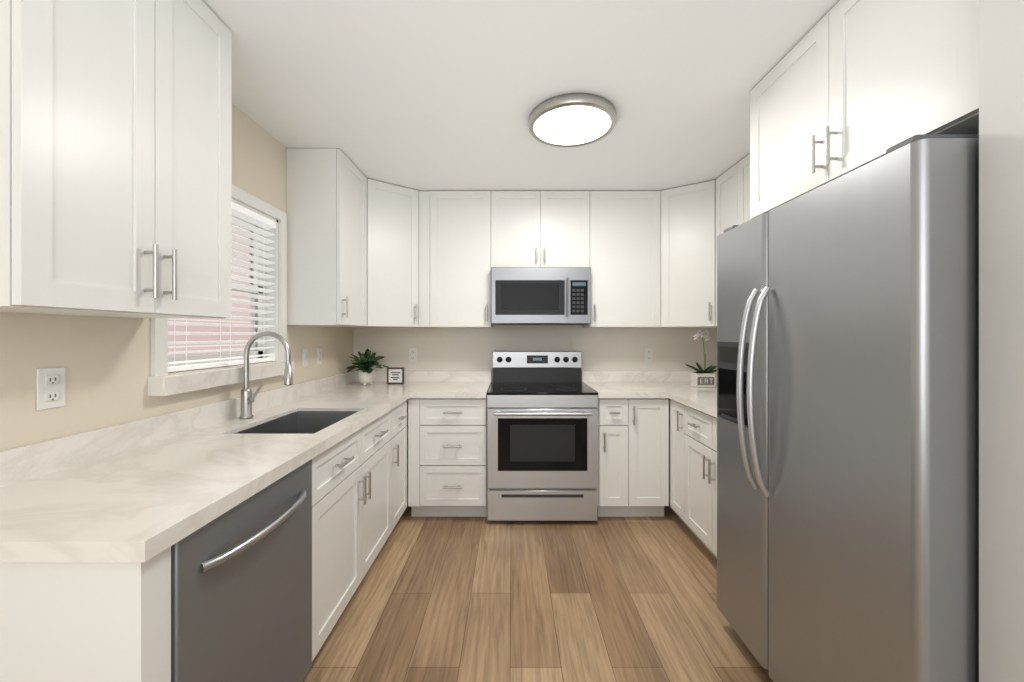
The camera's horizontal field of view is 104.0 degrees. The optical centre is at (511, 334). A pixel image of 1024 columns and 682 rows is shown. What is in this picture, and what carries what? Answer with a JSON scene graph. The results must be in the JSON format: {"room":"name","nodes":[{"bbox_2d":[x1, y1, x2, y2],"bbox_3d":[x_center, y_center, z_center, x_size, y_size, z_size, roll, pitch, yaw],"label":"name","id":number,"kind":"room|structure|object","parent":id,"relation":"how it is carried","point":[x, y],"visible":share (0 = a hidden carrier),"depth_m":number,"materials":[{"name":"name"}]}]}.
{"room":"kitchen","nodes":[
{"label":"kitchen","id":0,"kind":"room"},
{"bbox_2d":[0,103,353,450],"bbox_3d":[-1.422,0.095,0.825,0.150,2.420,5.150,0,0,0],"label":"wall","id":1,"kind":"structure","parent":0,"point":[105,362],"depth_m":1.35,"materials":[{"name":"beige paint"}]},
{"bbox_2d":[37,367,64,409],"bbox_3d":[-1.342,0.155,1.167,0.008,0.118,0.072,0,0,0],"label":"electrical outlet","id":2,"kind":"object","parent":1,"relation":"attached to","point":[50,387],"visible":1,"depth_m":1.16,"materials":[{"name":"white plastic"}]},
{"bbox_2d":[0,0,231,317],"bbox_3d":[-1.168,-0.586,1.151,0.354,1.052,0.632,0,0,0],"label":"upper cabinet","id":3,"kind":"object","parent":1,"relation":"attached to","point":[115,158],"visible":1,"depth_m":1.05,"materials":[{"name":"white paint"}]},
{"bbox_2d":[151,184,286,375],"bbox_3d":[-1.413,-0.280,1.925,0.168,0.870,0.870,0,0,0],"label":"window","id":4,"kind":"structure","parent":1,"relation":"in","point":[224,354],"depth_m":2.14,"materials":[{"name":"white"}]},
{"bbox_2d":[168,202,275,371],"bbox_3d":[-1.380,-0.248,1.925,0.058,0.792,0.726,0,0,0],"label":"window blinds","id":5,"kind":"object","parent":4,"relation":"attached to","point":[248,215],"visible":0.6,"depth_m":2.04,"materials":[{"name":"white plastic"}]},
{"bbox_2d":[148,361,293,395],"bbox_3d":[-1.367,0.189,1.925,0.160,0.078,0.890,0,0,0],"label":"window sill","id":6,"kind":"structure","parent":1,"relation":"attached to","point":[172,384],"depth_m":1.70,"materials":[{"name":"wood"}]},
{"bbox_2d":[302,348,307,366],"bbox_3d":[-1.342,0.148,2.600,0.009,0.118,0.072,0,0,0],"label":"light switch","id":7,"kind":"object","parent":1,"relation":"attached to","point":[304,357],"visible":1,"depth_m":2.59,"materials":[{"name":"white plastic"}]},
{"bbox_2d":[317,347,321,364],"bbox_3d":[-1.342,0.148,2.790,0.008,0.118,0.072,0,0,0],"label":"electrical outlet","id":8,"kind":"object","parent":1,"relation":"attached to","point":[319,356],"visible":1,"depth_m":2.79,"materials":[{"name":"white plastic"}]},
{"bbox_2d":[286,148,366,325],"bbox_3d":[-1.168,-0.586,2.614,0.354,1.052,0.457,0,0,0],"label":"upper cabinet","id":9,"kind":"object","parent":1,"relation":"attached to","point":[326,200],"visible":1,"depth_m":2.38,"materials":[{"name":"white paint"}]},
{"bbox_2d":[325,179,419,327],"bbox_3d":[-1.032,-0.585,3.117,0.626,1.054,0.562,0,0,0],"label":"upper cabinet","id":10,"kind":"object","parent":1,"relation":"attached to","point":[392,256],"visible":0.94,"depth_m":2.96,"materials":[{"name":"white paint"}]},
{"bbox_2d":[202,0,839,190],"bbox_3d":[0.153,-1.165,0.925,4.200,0.100,5.350,0,0,0],"label":"ceiling","id":11,"kind":"structure","parent":0,"point":[434,95],"depth_m":1.75,"materials":[{"name":"white paint"}]},
{"bbox_2d":[529,93,615,146],"bbox_3d":[0.308,-1.091,2.060,0.444,0.048,0.444,0,0,0],"label":"flush ceiling light","id":12,"kind":"object","parent":11,"relation":"attached to","point":[574,120],"visible":1,"depth_m":1.99,"materials":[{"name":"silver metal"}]},
{"bbox_2d":[354,325,716,381],"bbox_3d":[0.338,0.095,3.475,3.670,2.420,0.150,0,0,0],"label":"wall","id":13,"kind":"structure","parent":0,"point":[473,349],"depth_m":3.40,"materials":[{"name":"beige paint"}]},
{"bbox_2d":[409,348,416,361],"bbox_3d":[-0.842,0.170,3.395,0.072,0.118,0.008,0,0,0],"label":"electrical outlet","id":14,"kind":"object","parent":13,"relation":"attached to","point":[412,354],"visible":1,"depth_m":3.39,"materials":[{"name":"white plastic"}]},
{"bbox_2d":[419,191,498,327],"bbox_3d":[-0.412,-0.586,3.239,0.617,1.052,0.318,0,0,0],"label":"upper cabinet","id":15,"kind":"object","parent":13,"relation":"attached to","point":[468,240],"depth_m":3.09,"materials":[{"name":"white paint"}]},
{"bbox_2d":[499,191,590,266],"bbox_3d":[0.219,-0.814,3.239,0.760,0.595,0.318,0,0,0],"label":"upper cabinet","id":16,"kind":"object","parent":13,"relation":"attached to","point":[537,228],"depth_m":3.09,"materials":[{"name":"white paint"}]},
{"bbox_2d":[491,267,590,324],"bbox_3d":[0.219,-0.295,3.174,0.752,0.429,0.445,0,0,0],"label":"over-the-range microwave","id":17,"kind":"object","parent":16,"relation":"attached to","point":[540,295],"visible":1,"depth_m":3.00,"materials":[{"name":"grey metal"}]},
{"bbox_2d":[583,191,660,327],"bbox_3d":[0.844,-0.586,3.239,0.605,1.052,0.318,0,0,0],"label":"upper cabinet","id":18,"kind":"object","parent":13,"relation":"attached to","point":[626,225],"depth_m":3.09,"materials":[{"name":"white paint"}]},
{"bbox_2d":[645,348,652,361],"bbox_3d":[1.165,0.170,3.395,0.072,0.118,0.008,0,0,0],"label":"electrical outlet","id":19,"kind":"object","parent":13,"relation":"attached to","point":[648,354],"visible":1,"depth_m":3.39,"materials":[{"name":"white plastic"}]},
{"bbox_2d":[304,502,772,681],"bbox_3d":[0.153,1.355,0.925,4.200,0.100,5.350,0,0,0],"label":"floor","id":20,"kind":"structure","parent":0,"point":[484,599],"depth_m":1.90,"materials":[{"name":"brown wood"}]},
{"bbox_2d":[171,459,311,681],"bbox_3d":[-0.992,0.873,1.150,0.650,0.864,0.582,0,0,0],"label":"dishwasher","id":21,"kind":"object","parent":20,"relation":"on","point":[241,591],"visible":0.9,"depth_m":1.09,"materials":[{"name":"grey metal"}]},
{"bbox_2d":[132,448,395,681],"bbox_3d":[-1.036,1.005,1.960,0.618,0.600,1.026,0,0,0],"label":"base cabinet","id":22,"kind":"object","parent":20,"relation":"on","point":[354,493],"depth_m":1.61,"materials":[{"name":"white paint"}]},
{"bbox_2d":[324,400,407,523],"bbox_3d":[-1.036,0.871,2.562,0.618,0.868,0.416,0,0,0],"label":"base cabinet","id":23,"kind":"object","parent":20,"relation":"on","point":[389,431],"depth_m":2.43,"materials":[{"name":"white paint"}]},
{"bbox_2d":[0,371,490,561],"bbox_3d":[-0.760,0.468,2.082,1.169,0.326,2.633,0,0,0],"label":"countertop","id":24,"kind":"structure","parent":23,"relation":"on","point":[144,489],"depth_m":1.18,"materials":[{"name":"stone"}]},
{"bbox_2d":[239,331,292,418],"bbox_3d":[-1.169,0.188,1.897,0.247,0.411,0.073,0,0,0],"label":"faucet","id":25,"kind":"object","parent":24,"relation":"on","point":[247,399],"visible":1,"depth_m":1.89,"materials":[{"name":"silver metal"}]},
{"bbox_2d":[346,349,387,385],"bbox_3d":[-1.145,0.251,3.125,0.341,0.286,0.365,0,0,0],"label":"potted plant","id":26,"kind":"object","parent":24,"relation":"on","point":[366,362],"visible":1,"depth_m":3.10,"materials":[{"name":"green plant"}]},
{"bbox_2d":[387,367,403,383],"bbox_3d":[-0.934,0.328,3.211,0.134,0.132,0.022,0,0,0],"label":"picture frame","id":27,"kind":"object","parent":24,"relation":"on","point":[395,375],"visible":1,"depth_m":3.21,"materials":[{"name":"brown wood"}]},
{"bbox_2d":[408,398,486,516],"bbox_3d":[-0.450,0.871,3.071,0.545,0.868,0.654,0,0,0],"label":"base cabinet","id":28,"kind":"object","parent":20,"relation":"on","point":[447,457],"visible":0.98,"depth_m":2.78,"materials":[{"name":"white paint"}]},
{"bbox_2d":[487,351,597,520],"bbox_3d":[0.209,0.721,3.034,0.766,1.168,0.709,0,0,0],"label":"range","id":29,"kind":"object","parent":20,"relation":"on","point":[542,436],"visible":1,"depth_m":2.74,"materials":[{"name":"silver metal"}]},
{"bbox_2d":[597,398,668,516],"bbox_3d":[0.845,0.871,3.071,0.497,0.868,0.654,0,0,0],"label":"base cabinet","id":30,"kind":"object","parent":20,"relation":"on","point":[633,457],"visible":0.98,"depth_m":2.78,"materials":[{"name":"white paint"}]},
{"bbox_2d":[668,398,675,513],"bbox_3d":[1.434,0.871,2.631,0.673,0.868,0.289,0,0,0],"label":"base cabinet","id":31,"kind":"object","parent":20,"relation":"on","point":[672,404],"depth_m":2.74,"materials":[{"name":"white paint"}]},
{"bbox_2d":[676,402,716,558],"bbox_3d":[1.434,0.871,2.211,0.673,0.868,0.787,0,0,0],"label":"base cabinet","id":32,"kind":"object","parent":20,"relation":"on","point":[693,469],"depth_m":2.38,"materials":[{"name":"white paint"}]},
{"bbox_2d":[582,371,716,417],"bbox_3d":[1.183,0.370,2.607,1.177,0.130,1.581,0,0,0],"label":"countertop","id":33,"kind":"structure","parent":32,"relation":"on","point":[676,386],"depth_m":3.00,"materials":[{"name":"stone"}]},
{"bbox_2d":[685,330,716,386],"bbox_3d":[1.452,0.177,3.043,0.241,0.434,0.177,0,0,0],"label":"planter","id":34,"kind":"object","parent":33,"relation":"on","point":[701,377],"visible":1,"depth_m":3.00,"materials":[{"name":"white ceramic"}]},
{"bbox_2d":[717,134,978,681],"bbox_3d":[1.287,0.419,1.350,0.912,1.772,0.910,0,0,0],"label":"refrigerator","id":35,"kind":"object","parent":20,"relation":"on","point":[847,427],"visible":0.96,"depth_m":1.06,"materials":[{"name":"grey metal"}]},
{"bbox_2d":[979,0,1023,681],"bbox_3d":[1.603,0.095,-0.432,1.140,2.420,2.635,0,0,0],"label":"wall","id":36,"kind":"structure","parent":0,"point":[1001,340],"depth_m":0.84,"materials":[{"name":"white paint"}]},
{"bbox_3d":[1.848,0.095,2.143,0.150,2.420,2.515,0,0,0],"label":"wall","id":37,"kind":"structure","parent":0,"visible":0},
{"bbox_2d":[653,180,716,327],"bbox_3d":[1.459,-0.586,3.123,0.624,1.052,0.549,0,0,0],"label":"upper cabinet","id":38,"kind":"object","parent":37,"relation":"attached to","point":[688,256],"visible":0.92,"depth_m":2.97,"materials":[{"name":"white paint"}]},
{"bbox_2d":[716,154,750,325],"bbox_3d":[1.594,-0.586,2.350,0.354,1.052,1.037,0,0,0],"label":"upper cabinet","id":39,"kind":"object","parent":37,"relation":"attached to","point":[732,195],"visible":0.04,"depth_m":2.62,"materials":[{"name":"white paint"}]},
{"bbox_2d":[750,0,978,218],"bbox_3d":[1.411,-0.819,1.371,0.721,0.587,0.910,0,0,0],"label":"upper cabinet","id":40,"kind":"object","parent":37,"relation":"attached to","point":[841,88],"visible":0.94,"depth_m":1.26,"materials":[{"name":"white paint"}]},
{"label":"outside","id":41,"kind":"structure","parent":0,"visible":0},
{"bbox_2d":[168,359,242,366],"bbox_3d":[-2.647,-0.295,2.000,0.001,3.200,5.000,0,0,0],"label":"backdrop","id":42,"kind":"structure","parent":41,"point":[202,363],"depth_m":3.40,"materials":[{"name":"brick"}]}
]}

